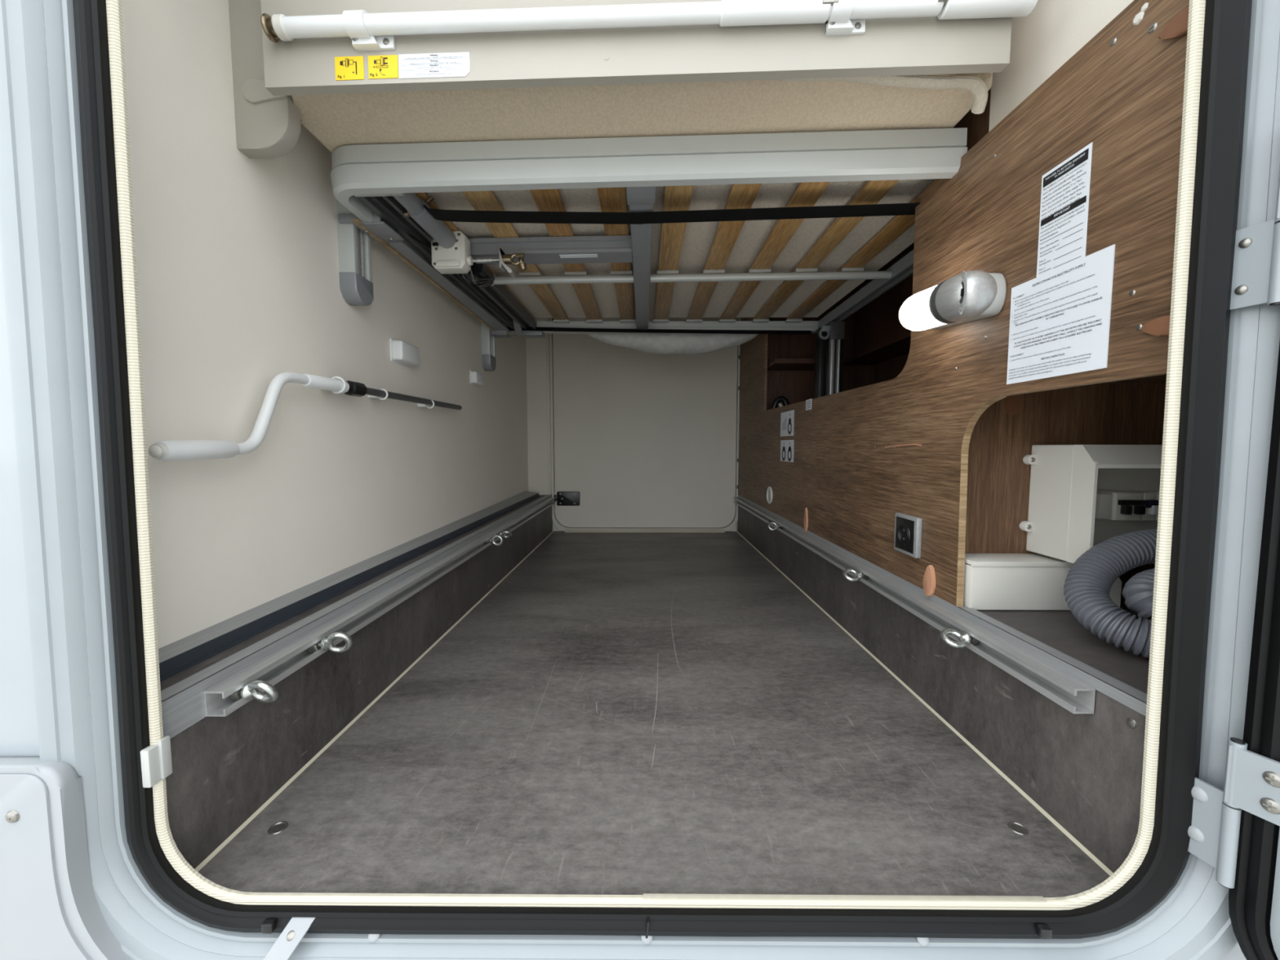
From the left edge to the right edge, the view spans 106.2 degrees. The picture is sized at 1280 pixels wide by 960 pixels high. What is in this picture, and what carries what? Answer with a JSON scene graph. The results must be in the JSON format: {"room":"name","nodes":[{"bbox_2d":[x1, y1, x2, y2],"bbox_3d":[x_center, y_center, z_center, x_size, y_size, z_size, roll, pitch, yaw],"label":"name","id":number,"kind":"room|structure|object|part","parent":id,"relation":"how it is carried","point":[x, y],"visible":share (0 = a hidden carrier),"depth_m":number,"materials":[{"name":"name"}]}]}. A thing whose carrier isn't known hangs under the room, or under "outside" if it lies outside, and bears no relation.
{"room":"cargo space","nodes":[
{"label":"cargo space","id":0,"kind":"room"},
{"bbox_2d":[228,0,301,159],"bbox_3d":[-0.560,-0.752,0.706,0.082,0.520,0.030,0,4,0],"label":"bracket","id":1,"kind":"object","parent":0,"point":[268,126],"visible":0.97,"depth_m":0.71,"materials":[{"name":"white plastic"}]},
{"bbox_2d":[120,0,528,648],"bbox_3d":[-0.640,-0.444,1.598,0.147,1.680,2.323,0,4,-1],"label":"wall","id":2,"kind":"structure","parent":0,"point":[237,256],"depth_m":0.77,"materials":[{"name":"beige paint"}]},
{"bbox_2d":[148,372,462,461],"bbox_3d":[-0.574,-0.131,1.059,0.028,0.149,1.009,0,4,0],"label":"handle","id":3,"kind":"object","parent":2,"relation":"attached to","point":[175,450],"visible":0.98,"depth_m":0.72,"materials":[{"name":"white plastic"}]},
{"bbox_3d":[-0.571,-0.107,0.748,0.016,0.134,0.180,0,4,-1],"label":"cranked arm","id":4,"kind":"part","parent":3,"relation":"part of","materials":[{"name":"white plastic"}]},
{"bbox_2d":[158,490,540,681],"bbox_3d":[-0.598,0.150,1.571,0.085,0.030,2.136,0,4,0],"label":"trim","id":5,"kind":"structure","parent":2,"relation":"attached to","point":[175,657],"depth_m":0.82,"materials":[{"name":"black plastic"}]},
{"bbox_2d":[336,199,373,306],"bbox_3d":[-0.586,-0.521,0.986,0.036,0.319,0.064,0,4,0],"label":"guide","id":6,"kind":"object","parent":2,"relation":"attached to","point":[354,252],"visible":0.6,"depth_m":0.97,"materials":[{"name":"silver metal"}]},
{"bbox_3d":[-0.579,-0.550,0.975,0.010,0.260,0.008,0,4,0],"label":"guide rod","id":7,"kind":"part","parent":6,"relation":"part of","materials":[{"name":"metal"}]},
{"bbox_3d":[-0.579,-0.551,0.993,0.010,0.260,0.008,0,4,0],"label":"guide rod","id":8,"kind":"part","parent":6,"relation":"part of","materials":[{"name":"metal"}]},
{"bbox_2d":[260,0,1012,337],"bbox_3d":[0.075,-0.750,1.272,1.338,0.528,1.336,0,4,0],"label":"bed","id":9,"kind":"object","parent":6,"relation":"attached to","point":[384,187],"visible":0.98,"depth_m":0.82,"materials":[{"name":"white plastic"}]},
{"bbox_2d":[334,56,364,80],"bbox_3d":[-0.392,-0.556,0.649,0.038,0.030,0.001,0,4,0],"label":"warning sticker","id":10,"kind":"object","parent":9,"relation":"attached to","point":[347,68],"visible":1,"depth_m":0.65,"materials":[{"name":"yellow paper"}]},
{"bbox_3d":[-0.462,-0.514,0.851,0.087,0.022,0.009,0,4,0],"label":"plate","id":11,"kind":"part","parent":9,"relation":"part of","materials":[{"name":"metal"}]},
{"bbox_2d":[368,54,398,79],"bbox_3d":[-0.346,-0.557,0.648,0.040,0.030,0.001,0,4,0],"label":"warning sticker","id":12,"kind":"object","parent":9,"relation":"attached to","point":[379,66],"visible":1,"depth_m":0.65,"materials":[{"name":"yellow paper"}]},
{"bbox_2d":[398,52,470,79],"bbox_3d":[-0.277,-0.558,0.648,0.096,0.033,0.001,0,4,0],"label":"warning label","id":13,"kind":"object","parent":9,"relation":"attached to","point":[451,64],"visible":1,"depth_m":0.65,"materials":[{"name":"white paper"}]},
{"bbox_3d":[-0.489,-0.572,1.392,0.042,0.046,1.050,0,4,0],"label":"rail","id":14,"kind":"part","parent":9,"relation":"part of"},
{"bbox_3d":[-0.538,-0.550,1.469,0.053,0.013,0.860,0,4,0],"label":"plate","id":15,"kind":"part","parent":9,"relation":"part of","materials":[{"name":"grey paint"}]},
{"bbox_3d":[-0.406,-0.527,1.224,0.041,0.043,0.090,0,4,0],"label":"motor","id":16,"kind":"part","parent":9,"relation":"part of","materials":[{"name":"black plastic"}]},
{"bbox_3d":[-0.355,-0.509,1.114,0.070,0.014,0.012,0,4,0],"label":"drive rod","id":17,"kind":"part","parent":9,"relation":"part of","materials":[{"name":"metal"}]},
{"bbox_3d":[-0.436,-0.582,1.526,0.043,0.040,0.780,0,4,0],"label":"rail","id":18,"kind":"part","parent":9,"relation":"part of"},
{"bbox_3d":[-0.431,-0.583,1.924,0.090,0.016,0.055,0,4,0],"label":"corner plate","id":19,"kind":"part","parent":9,"relation":"part of","materials":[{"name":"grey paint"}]},
{"bbox_2d":[291,72,992,317],"bbox_3d":[0.067,-0.666,1.299,1.265,0.159,1.263,0,4,0],"label":"mattress","id":20,"kind":"object","parent":9,"relation":"on","point":[929,101],"visible":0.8,"depth_m":0.79,"materials":[{"name":"beige fabric"}]},
{"bbox_2d":[260,0,1038,43],"bbox_3d":[0.009,-0.606,0.626,0.997,0.054,0.030,0,4,0],"label":"pole","id":21,"kind":"object","parent":9,"relation":"attached to","point":[724,13],"visible":1,"depth_m":0.62,"materials":[{"name":"white plastic"}]},
{"bbox_3d":[0.080,-0.615,1.933,1.277,0.043,0.035,0,4,0],"label":"rail","id":22,"kind":"part","parent":9,"relation":"part of","materials":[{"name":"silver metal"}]},
{"bbox_2d":[587,333,758,355],"bbox_3d":[0.139,-0.587,2.035,0.720,0.107,0.131,0,4,0],"label":"cover","id":23,"kind":"object","parent":9,"relation":"hanging from","point":[660,344],"visible":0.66,"depth_m":1.99,"materials":[{"name":"grey fabric"}]},
{"bbox_3d":[0.725,-0.587,1.430,0.040,0.049,0.965,0,4,0],"label":"rail","id":24,"kind":"part","parent":9,"relation":"part of","materials":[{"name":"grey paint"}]},
{"bbox_2d":[160,494,552,869],"bbox_3d":[-0.577,0.269,1.621,0.143,0.214,2.212,0,4,0],"label":"side panel","id":25,"kind":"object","parent":2,"relation":"attached to","point":[224,769],"depth_m":0.73,"materials":[{"name":"laminate"}]},
{"bbox_2d":[160,494,551,738],"bbox_3d":[-0.516,0.183,1.609,0.025,0.044,2.202,0,4,0],"label":"trim","id":26,"kind":"structure","parent":2,"relation":"attached to","point":[182,702],"depth_m":0.66,"materials":[{"name":"grey metal"}]},
{"bbox_2d":[203,497,555,716],"bbox_3d":[-0.491,0.188,1.621,0.024,0.030,2.120,0,4,0],"label":"rail","id":27,"kind":"object","parent":2,"relation":"attached to","point":[283,662],"visible":0.92,"depth_m":0.79,"materials":[{"name":"metal"}]},
{"bbox_2d":[228,680,278,702],"bbox_3d":[-0.474,0.261,0.594,0.058,0.034,0.024,1,4,9],"label":"bolt","id":28,"kind":"object","parent":27,"relation":"attached to","point":[251,690],"visible":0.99,"depth_m":0.59,"materials":[{"name":"metal"}]},
{"bbox_2d":[307,631,352,653],"bbox_3d":[-0.474,0.250,0.738,0.058,0.036,0.023,-1,4,-14],"label":"bolt","id":29,"kind":"object","parent":27,"relation":"attached to","point":[326,643],"visible":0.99,"depth_m":0.73,"materials":[{"name":"metal"}]},
{"bbox_2d":[484,534,502,546],"bbox_3d":[-0.468,0.194,1.541,0.058,0.037,0.022,0,4,0],"label":"bolt","id":30,"kind":"object","parent":27,"relation":"attached to","point":[491,540],"visible":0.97,"depth_m":1.54,"materials":[{"name":"metal"}]},
{"bbox_2d":[497,530,511,537],"bbox_3d":[-0.467,0.186,1.642,0.058,0.030,0.028,0,4,-5],"label":"bolt","id":31,"kind":"object","parent":27,"relation":"attached to","point":[501,534],"visible":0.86,"depth_m":1.64,"materials":[{"name":"metal"}]},
{"bbox_2d":[390,337,419,367],"bbox_3d":[-0.594,-0.320,1.217,0.031,0.056,0.103,0,4,0],"label":"plastic cover","id":32,"kind":"object","parent":2,"relation":"attached to","point":[402,353],"visible":1,"depth_m":1.19,"materials":[{"name":"white plastic"}]},
{"bbox_2d":[470,369,484,386],"bbox_3d":[-0.605,-0.376,1.785,0.027,0.050,0.093,0,4,0],"label":"plastic cover","id":33,"kind":"object","parent":2,"relation":"attached to","point":[477,379],"visible":1,"depth_m":1.75,"materials":[{"name":"white plastic"}]},
{"bbox_3d":[-0.615,-0.376,1.785,0.007,0.050,0.093,0,4,0],"label":"plate","id":34,"kind":"part","parent":33,"relation":"part of","materials":[{"name":"white plastic"}]},
{"bbox_2d":[480,322,496,371],"bbox_3d":[-0.601,-0.569,1.904,0.036,0.273,0.072,0,4,0],"label":"guide","id":35,"kind":"object","parent":2,"relation":"attached to","point":[488,345],"visible":0.59,"depth_m":1.88,"materials":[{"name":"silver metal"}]},
{"bbox_3d":[-0.594,-0.601,1.907,0.010,0.210,0.008,0,4,0],"label":"guide rod","id":36,"kind":"part","parent":35,"relation":"part of","materials":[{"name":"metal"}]},
{"bbox_2d":[0,0,1246,959],"bbox_3d":[0.004,-0.319,0.615,3.000,2.170,0.372,0,4,0],"label":"wall","id":37,"kind":"structure","parent":0,"point":[19,736],"depth_m":0.47,"materials":[{"name":"white paint"}]},
{"bbox_2d":[0,755,132,959],"bbox_3d":[-0.652,0.403,0.473,0.410,0.259,0.024,0,4,0],"label":"skirt","id":38,"kind":"object","parent":37,"relation":"attached to","point":[50,909],"visible":1,"depth_m":0.47,"materials":[{"name":"white plastic"}]},
{"bbox_3d":[-0.677,0.399,0.467,0.360,0.238,0.003,0,4,0],"label":"raised panel","id":39,"kind":"part","parent":38,"relation":"part of","materials":[{"name":"white plastic"}]},
{"bbox_2d":[263,917,315,959],"bbox_3d":[-0.359,0.471,0.495,0.021,0.031,0.048,3,5,36],"label":"clip","id":40,"kind":"object","parent":37,"relation":"attached to","point":[296,928],"visible":1,"depth_m":0.49,"materials":[{"name":"white plastic"}]},
{"bbox_2d":[195,531,553,871],"bbox_3d":[-0.504,0.373,1.644,0.004,0.004,2.220,0,4,0],"label":"trim","id":41,"kind":"structure","parent":37,"relation":"attached to","point":[264,805],"depth_m":0.77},
{"bbox_2d":[0,0,1279,959],"bbox_3d":[0.016,-0.258,0.447,1.208,1.582,0.043,0,4,0],"label":"trim","id":42,"kind":"structure","parent":37,"relation":"attached to","point":[44,245],"depth_m":0.46,"materials":[{"name":"white paint"}]},
{"bbox_2d":[106,0,1205,910],"bbox_3d":[0.012,-0.259,0.459,1.048,1.428,0.020,0,4,0],"label":"trim","id":43,"kind":"structure","parent":37,"relation":"attached to","point":[156,758],"depth_m":0.49,"materials":[{"name":"beige plastic"}]},
{"bbox_2d":[72,0,1252,938],"bbox_3d":[0.016,-0.258,0.454,1.106,1.480,0.026,0,4,0],"label":"door seal","id":44,"kind":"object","parent":37,"relation":"attached to","point":[1227,23],"depth_m":0.48,"materials":[{"name":"black rubber"}]},
{"bbox_2d":[736,531,1113,875],"bbox_3d":[0.546,0.373,1.644,0.004,0.004,2.235,0,4,0],"label":"trim","id":45,"kind":"structure","parent":37,"relation":"attached to","point":[1038,807],"depth_m":0.76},
{"bbox_2d":[976,598,1149,693],"bbox_3d":[0.812,0.235,0.752,0.506,0.017,0.502,0,4,0],"label":"shelf","id":46,"kind":"object","parent":37,"relation":"attached to","point":[1059,629],"depth_m":0.69,"materials":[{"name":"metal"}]},
{"bbox_2d":[1187,165,1279,959],"bbox_3d":[0.782,-0.210,-0.046,0.050,1.495,1.094,-2,4,-24],"label":"door","id":47,"kind":"structure","parent":37,"relation":"in","point":[1254,901],"depth_m":0.44,"materials":[{"name":"white paint"}]},
{"bbox_3d":[0.559,0.338,0.478,0.003,0.078,0.027,-1,4,-13],"label":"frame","id":48,"kind":"part","parent":47,"relation":"part of","materials":[{"name":"white paint"}]},
{"bbox_3d":[0.564,0.318,0.456,0.012,0.145,0.069,-1,4,-16],"label":"door hinge","id":49,"kind":"part","parent":47,"relation":"part of","materials":[{"name":"white metal"}]},
{"bbox_3d":[0.567,0.280,0.439,0.004,0.056,0.040,-2,4,-24],"label":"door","id":50,"kind":"part","parent":47,"relation":"part of","materials":[{"name":"white paint"}]},
{"bbox_3d":[0.559,-0.196,0.440,0.003,0.072,0.027,-1,4,-13],"label":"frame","id":51,"kind":"part","parent":47,"relation":"part of","materials":[{"name":"white paint"}]},
{"bbox_3d":[0.564,-0.235,0.417,0.012,0.162,0.069,-1,4,-16],"label":"door hinge","id":52,"kind":"part","parent":47,"relation":"part of","materials":[{"name":"white metal"}]},
{"bbox_3d":[0.783,-0.208,-0.064,0.016,1.441,1.006,-2,4,-24],"label":"frame","id":53,"kind":"part","parent":47,"relation":"part of","materials":[{"name":"white paint"}]},
{"bbox_3d":[0.567,-0.269,0.400,0.004,0.083,0.040,-2,4,-24],"label":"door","id":54,"kind":"part","parent":47,"relation":"part of","materials":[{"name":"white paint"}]},
{"bbox_2d":[525,317,737,531],"bbox_3d":[0.219,-0.518,2.711,2.000,1.690,0.115,0,4,0],"label":"wall","id":55,"kind":"structure","parent":0,"point":[538,349],"depth_m":2.69,"materials":[{"name":"white paint"}]},
{"bbox_2d":[549,317,740,533],"bbox_3d":[0.028,-0.361,2.702,1.063,1.320,0.046,0,4,0],"label":"door","id":56,"kind":"structure","parent":55,"relation":"in","point":[642,442],"depth_m":2.71,"materials":[{"name":"white plastic"}]},
{"bbox_2d":[198,531,1110,897],"bbox_3d":[0.261,0.389,1.651,1.740,0.032,2.278,0,4,0],"label":"floor","id":57,"kind":"structure","parent":0,"point":[622,713],"depth_m":0.74,"materials":[{"name":"laminate"}]},
{"bbox_2d":[766,279,873,410],"bbox_3d":[0.822,-0.775,2.205,0.508,1.065,0.020,0,4,0],"label":"wall","id":58,"kind":"structure","parent":0,"point":[797,386],"depth_m":2.21,"materials":[{"name":"brown wood"}]},
{"bbox_2d":[767,358,814,370],"bbox_3d":[0.691,-0.506,2.114,0.248,0.020,0.199,0,4,0],"label":"shelf","id":59,"kind":"object","parent":58,"relation":"attached to","point":[777,364],"visible":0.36,"depth_m":2.07,"materials":[{"name":"brown wood"}]},
{"bbox_2d":[873,242,914,383],"bbox_3d":[1.101,-0.443,1.590,0.060,1.640,2.310,0,4,0],"label":"wall","id":60,"kind":"structure","parent":0,"point":[888,370],"depth_m":2.06,"materials":[{"name":"brown wood"}]},
{"bbox_2d":[843,245,914,365],"bbox_3d":[0.991,-0.653,1.575,0.159,0.340,1.248,0,4,0],"label":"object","id":61,"kind":"structure","parent":60,"relation":"attached to","point":[879,335],"depth_m":1.93,"materials":[{"name":"brown wood"}]},
{"bbox_2d":[737,0,1189,606],"bbox_3d":[0.551,-0.329,1.586,0.015,0.987,2.266,0,4,0],"label":"wall","id":62,"kind":"structure","parent":0,"point":[864,455],"depth_m":0.77,"materials":[{"name":"brown wood"}]},
{"bbox_2d":[766,486,772,503],"bbox_3d":[0.546,0.064,2.026,0.006,0.074,0.074,0,4,0],"label":"grommet","id":63,"kind":"object","parent":62,"relation":"attached to","point":[769,493],"visible":1,"depth_m":2.03,"materials":[{"name":"white plastic"}]},
{"bbox_2d":[780,409,794,436],"bbox_3d":[0.547,-0.209,1.789,0.001,0.091,0.163,0,4,0],"label":"sticker","id":64,"kind":"object","parent":62,"relation":"attached to","point":[787,418],"visible":1,"depth_m":1.78,"materials":[{"name":"white paper"}]},
{"bbox_2d":[780,440,794,462],"bbox_3d":[0.547,-0.109,1.791,0.001,0.080,0.163,0,4,0],"label":"sticker","id":65,"kind":"object","parent":62,"relation":"attached to","point":[786,446],"visible":1,"depth_m":1.78,"materials":[{"name":"white paper"}]},
{"bbox_2d":[804,507,808,531],"bbox_3d":[0.543,0.130,1.571,0.006,0.080,0.024,0,4,0],"label":"cap","id":66,"kind":"object","parent":62,"relation":"attached to","point":[806,514],"visible":1,"depth_m":1.56,"materials":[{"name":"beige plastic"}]},
{"bbox_2d":[805,398,812,410],"bbox_3d":[0.545,-0.244,1.553,0.001,0.033,0.053,0,4,0],"label":"label","id":67,"kind":"object","parent":62,"relation":"attached to","point":[808,402],"visible":1,"depth_m":1.55,"materials":[{"name":"white paper"}]},
{"bbox_2d":[893,512,922,558],"bbox_3d":[0.535,0.109,0.963,0.013,0.078,0.082,0,4,0],"label":"power socket","id":68,"kind":"object","parent":62,"relation":"attached to","point":[908,528],"visible":1,"depth_m":0.95,"materials":[{"name":"black plastic"}]},
{"bbox_2d":[733,497,1095,713],"bbox_3d":[0.534,0.186,1.640,0.024,0.030,2.147,0,4,0],"label":"rail","id":69,"kind":"object","parent":62,"relation":"attached to","point":[1076,696],"visible":1,"depth_m":0.75,"materials":[{"name":"metal"}]},
{"bbox_2d":[767,521,782,530],"bbox_3d":[0.511,0.174,1.813,0.058,0.033,0.024,0,4,0],"label":"bolt","id":70,"kind":"object","parent":69,"relation":"attached to","point":[777,526],"visible":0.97,"depth_m":1.81,"materials":[{"name":"metal"}]},
{"bbox_2d":[843,568,868,582],"bbox_3d":[0.506,0.223,1.127,0.058,0.025,0.032,0,4,0],"label":"bolt","id":71,"kind":"object","parent":69,"relation":"attached to","point":[859,575],"visible":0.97,"depth_m":1.12,"materials":[{"name":"metal"}]},
{"bbox_2d":[940,628,978,648],"bbox_3d":[0.503,0.249,0.757,0.058,0.024,0.034,0,4,-5],"label":"bolt","id":72,"kind":"object","parent":69,"relation":"attached to","point":[964,637],"visible":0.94,"depth_m":0.75,"materials":[{"name":"metal"}]},
{"bbox_2d":[922,564,935,596],"bbox_3d":[0.537,0.186,0.892,0.008,0.060,0.028,0,4,0],"label":"cap","id":73,"kind":"object","parent":62,"relation":"attached to","point":[929,578],"visible":1,"depth_m":0.89,"materials":[{"name":"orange plastic"}]},
{"bbox_2d":[737,494,1146,716],"bbox_3d":[0.557,0.166,1.623,0.022,0.014,2.247,0,4,0],"label":"trim","id":74,"kind":"structure","parent":62,"relation":"attached to","point":[1120,691],"depth_m":0.66,"materials":[{"name":"grey metal"}]},
{"bbox_2d":[737,505,1149,872],"bbox_3d":[0.808,0.270,1.632,0.526,0.211,2.252,0,4,0],"label":"side panel","id":75,"kind":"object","parent":62,"relation":"attached to","point":[1085,771],"depth_m":0.70,"materials":[{"name":"laminate"}]},
{"bbox_2d":[1063,528,1157,657],"bbox_3d":[0.821,0.153,0.643,0.422,0.157,0.188,0,4,6],"label":"hose","id":76,"kind":"object","parent":75,"relation":"on","point":[1088,583],"visible":0.37,"depth_m":0.67,"materials":[{"name":"grey plastic"}]},
{"bbox_2d":[898,270,1006,331],"bbox_3d":[0.502,-0.287,0.784,0.078,0.075,0.199,0,4,0],"label":"lamp","id":77,"kind":"object","parent":62,"relation":"attached to","point":[967,296],"visible":1,"depth_m":0.73,"materials":[{"name":"grey plastic"}]},
{"bbox_2d":[898,284,946,331],"bbox_3d":[0.497,-0.293,0.827,0.068,0.069,0.112,0,4,0],"label":"diffuser","id":78,"kind":"object","parent":77,"relation":"attached to","point":[918,312],"depth_m":0.81,"materials":[{"name":"white plastic"}]},
{"bbox_2d":[960,288,964,296],"bbox_3d":[0.473,-0.276,0.705,0.002,0.011,0.009,0,4,0],"label":"switch","id":79,"kind":"object","parent":77,"relation":"attached to","point":[962,290],"depth_m":0.70,"materials":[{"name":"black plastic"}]},
{"bbox_3d":[0.526,-0.289,0.792,0.028,0.071,0.175,0,4,0],"label":"plate","id":80,"kind":"part","parent":77,"relation":"part of","materials":[{"name":"grey plastic"}]},
{"bbox_2d":[1006,244,1115,384],"bbox_3d":[0.538,-0.204,0.625,0.002,0.138,0.152,0,4,0],"label":"instruction sheet","id":81,"kind":"object","parent":62,"relation":"attached to","point":[1060,318],"visible":1,"depth_m":0.61,"materials":[{"name":"white paper"}]},
{"bbox_2d":[1036,142,1092,277],"bbox_3d":[0.538,-0.339,0.613,0.001,0.133,0.072,0,4,0],"label":"notice","id":82,"kind":"object","parent":62,"relation":"attached to","point":[1065,188],"visible":1,"depth_m":0.61,"materials":[{"name":"white paper"}]},
{"bbox_2d":[964,373,1166,598],"bbox_3d":[0.810,0.022,0.729,0.511,0.406,0.507,0,4,0],"label":"wall niche","id":83,"kind":"object","parent":62,"relation":"in","point":[1131,411],"visible":0.16,"depth_m":0.85,"materials":[{"name":"brown wood"}]},
{"bbox_2d":[963,553,1121,609],"bbox_3d":[0.684,0.173,0.842,0.253,0.091,0.068,0,4,0],"label":"box","id":84,"kind":"object","parent":83,"relation":"attached to","point":[992,581],"visible":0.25,"depth_m":0.81,"materials":[{"name":"white plastic"}]},
{"bbox_3d":[0.672,0.139,0.837,0.228,0.009,0.064,0,4,0],"label":"lid","id":85,"kind":"part","parent":84,"relation":"part of","materials":[{"name":"white plastic"}]},
{"bbox_2d":[1018,444,1162,564],"bbox_3d":[0.824,0.037,0.799,0.284,0.190,0.124,0,4,0],"label":"box","id":86,"kind":"object","parent":83,"relation":"attached to","point":[1082,497],"visible":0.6,"depth_m":0.75,"materials":[{"name":"white plastic"}]},
{"bbox_2d":[1141,315,1170,336],"bbox_3d":[0.534,-0.156,0.490,0.008,0.021,0.040,0,4,0],"label":"cap","id":87,"kind":"object","parent":62,"relation":"attached to","point":[1160,326],"visible":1,"depth_m":0.49,"materials":[{"name":"brown plastic"}]},
{"bbox_2d":[1157,6,1189,39],"bbox_3d":[0.534,-0.448,0.474,0.008,0.023,0.041,0,4,0],"label":"cap","id":88,"kind":"object","parent":62,"relation":"attached to","point":[1177,28],"visible":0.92,"depth_m":0.47,"materials":[{"name":"brown plastic"}]},
{"bbox_2d":[952,88,991,151],"bbox_3d":[0.590,-0.673,0.728,0.014,0.380,0.355,0,4,0],"label":"wall","id":89,"kind":"structure","parent":0,"point":[977,126],"depth_m":0.84,"materials":[{"name":"brown wood"}]},
{"bbox_3d":[0.817,-0.192,1.615,0.508,0.015,1.280,0,4,0],"label":"floor","id":90,"kind":"structure","parent":0,"visible":0},
{"bbox_2d":[771,395,789,408],"bbox_3d":[0.611,-0.307,2.062,0.089,0.109,0.061,0,4,0],"label":"plug","id":91,"kind":"object","parent":90,"relation":"on","point":[784,400],"visible":0.47,"depth_m":2.07,"materials":[{"name":"black plastic"}]},
{"bbox_2d":[813,321,844,398],"bbox_3d":[0.707,-0.397,1.803,0.102,0.367,0.078,0,4,0],"label":"lift post","id":92,"kind":"object","parent":90,"relation":"on","point":[829,339],"visible":0.8,"depth_m":1.78,"materials":[{"name":"metal"}]},
{"bbox_3d":[0.722,-0.548,1.776,0.051,0.062,0.040,0,4,0],"label":"head plate","id":93,"kind":"part","parent":92,"relation":"part of","materials":[{"name":"black metal"}]}
]}

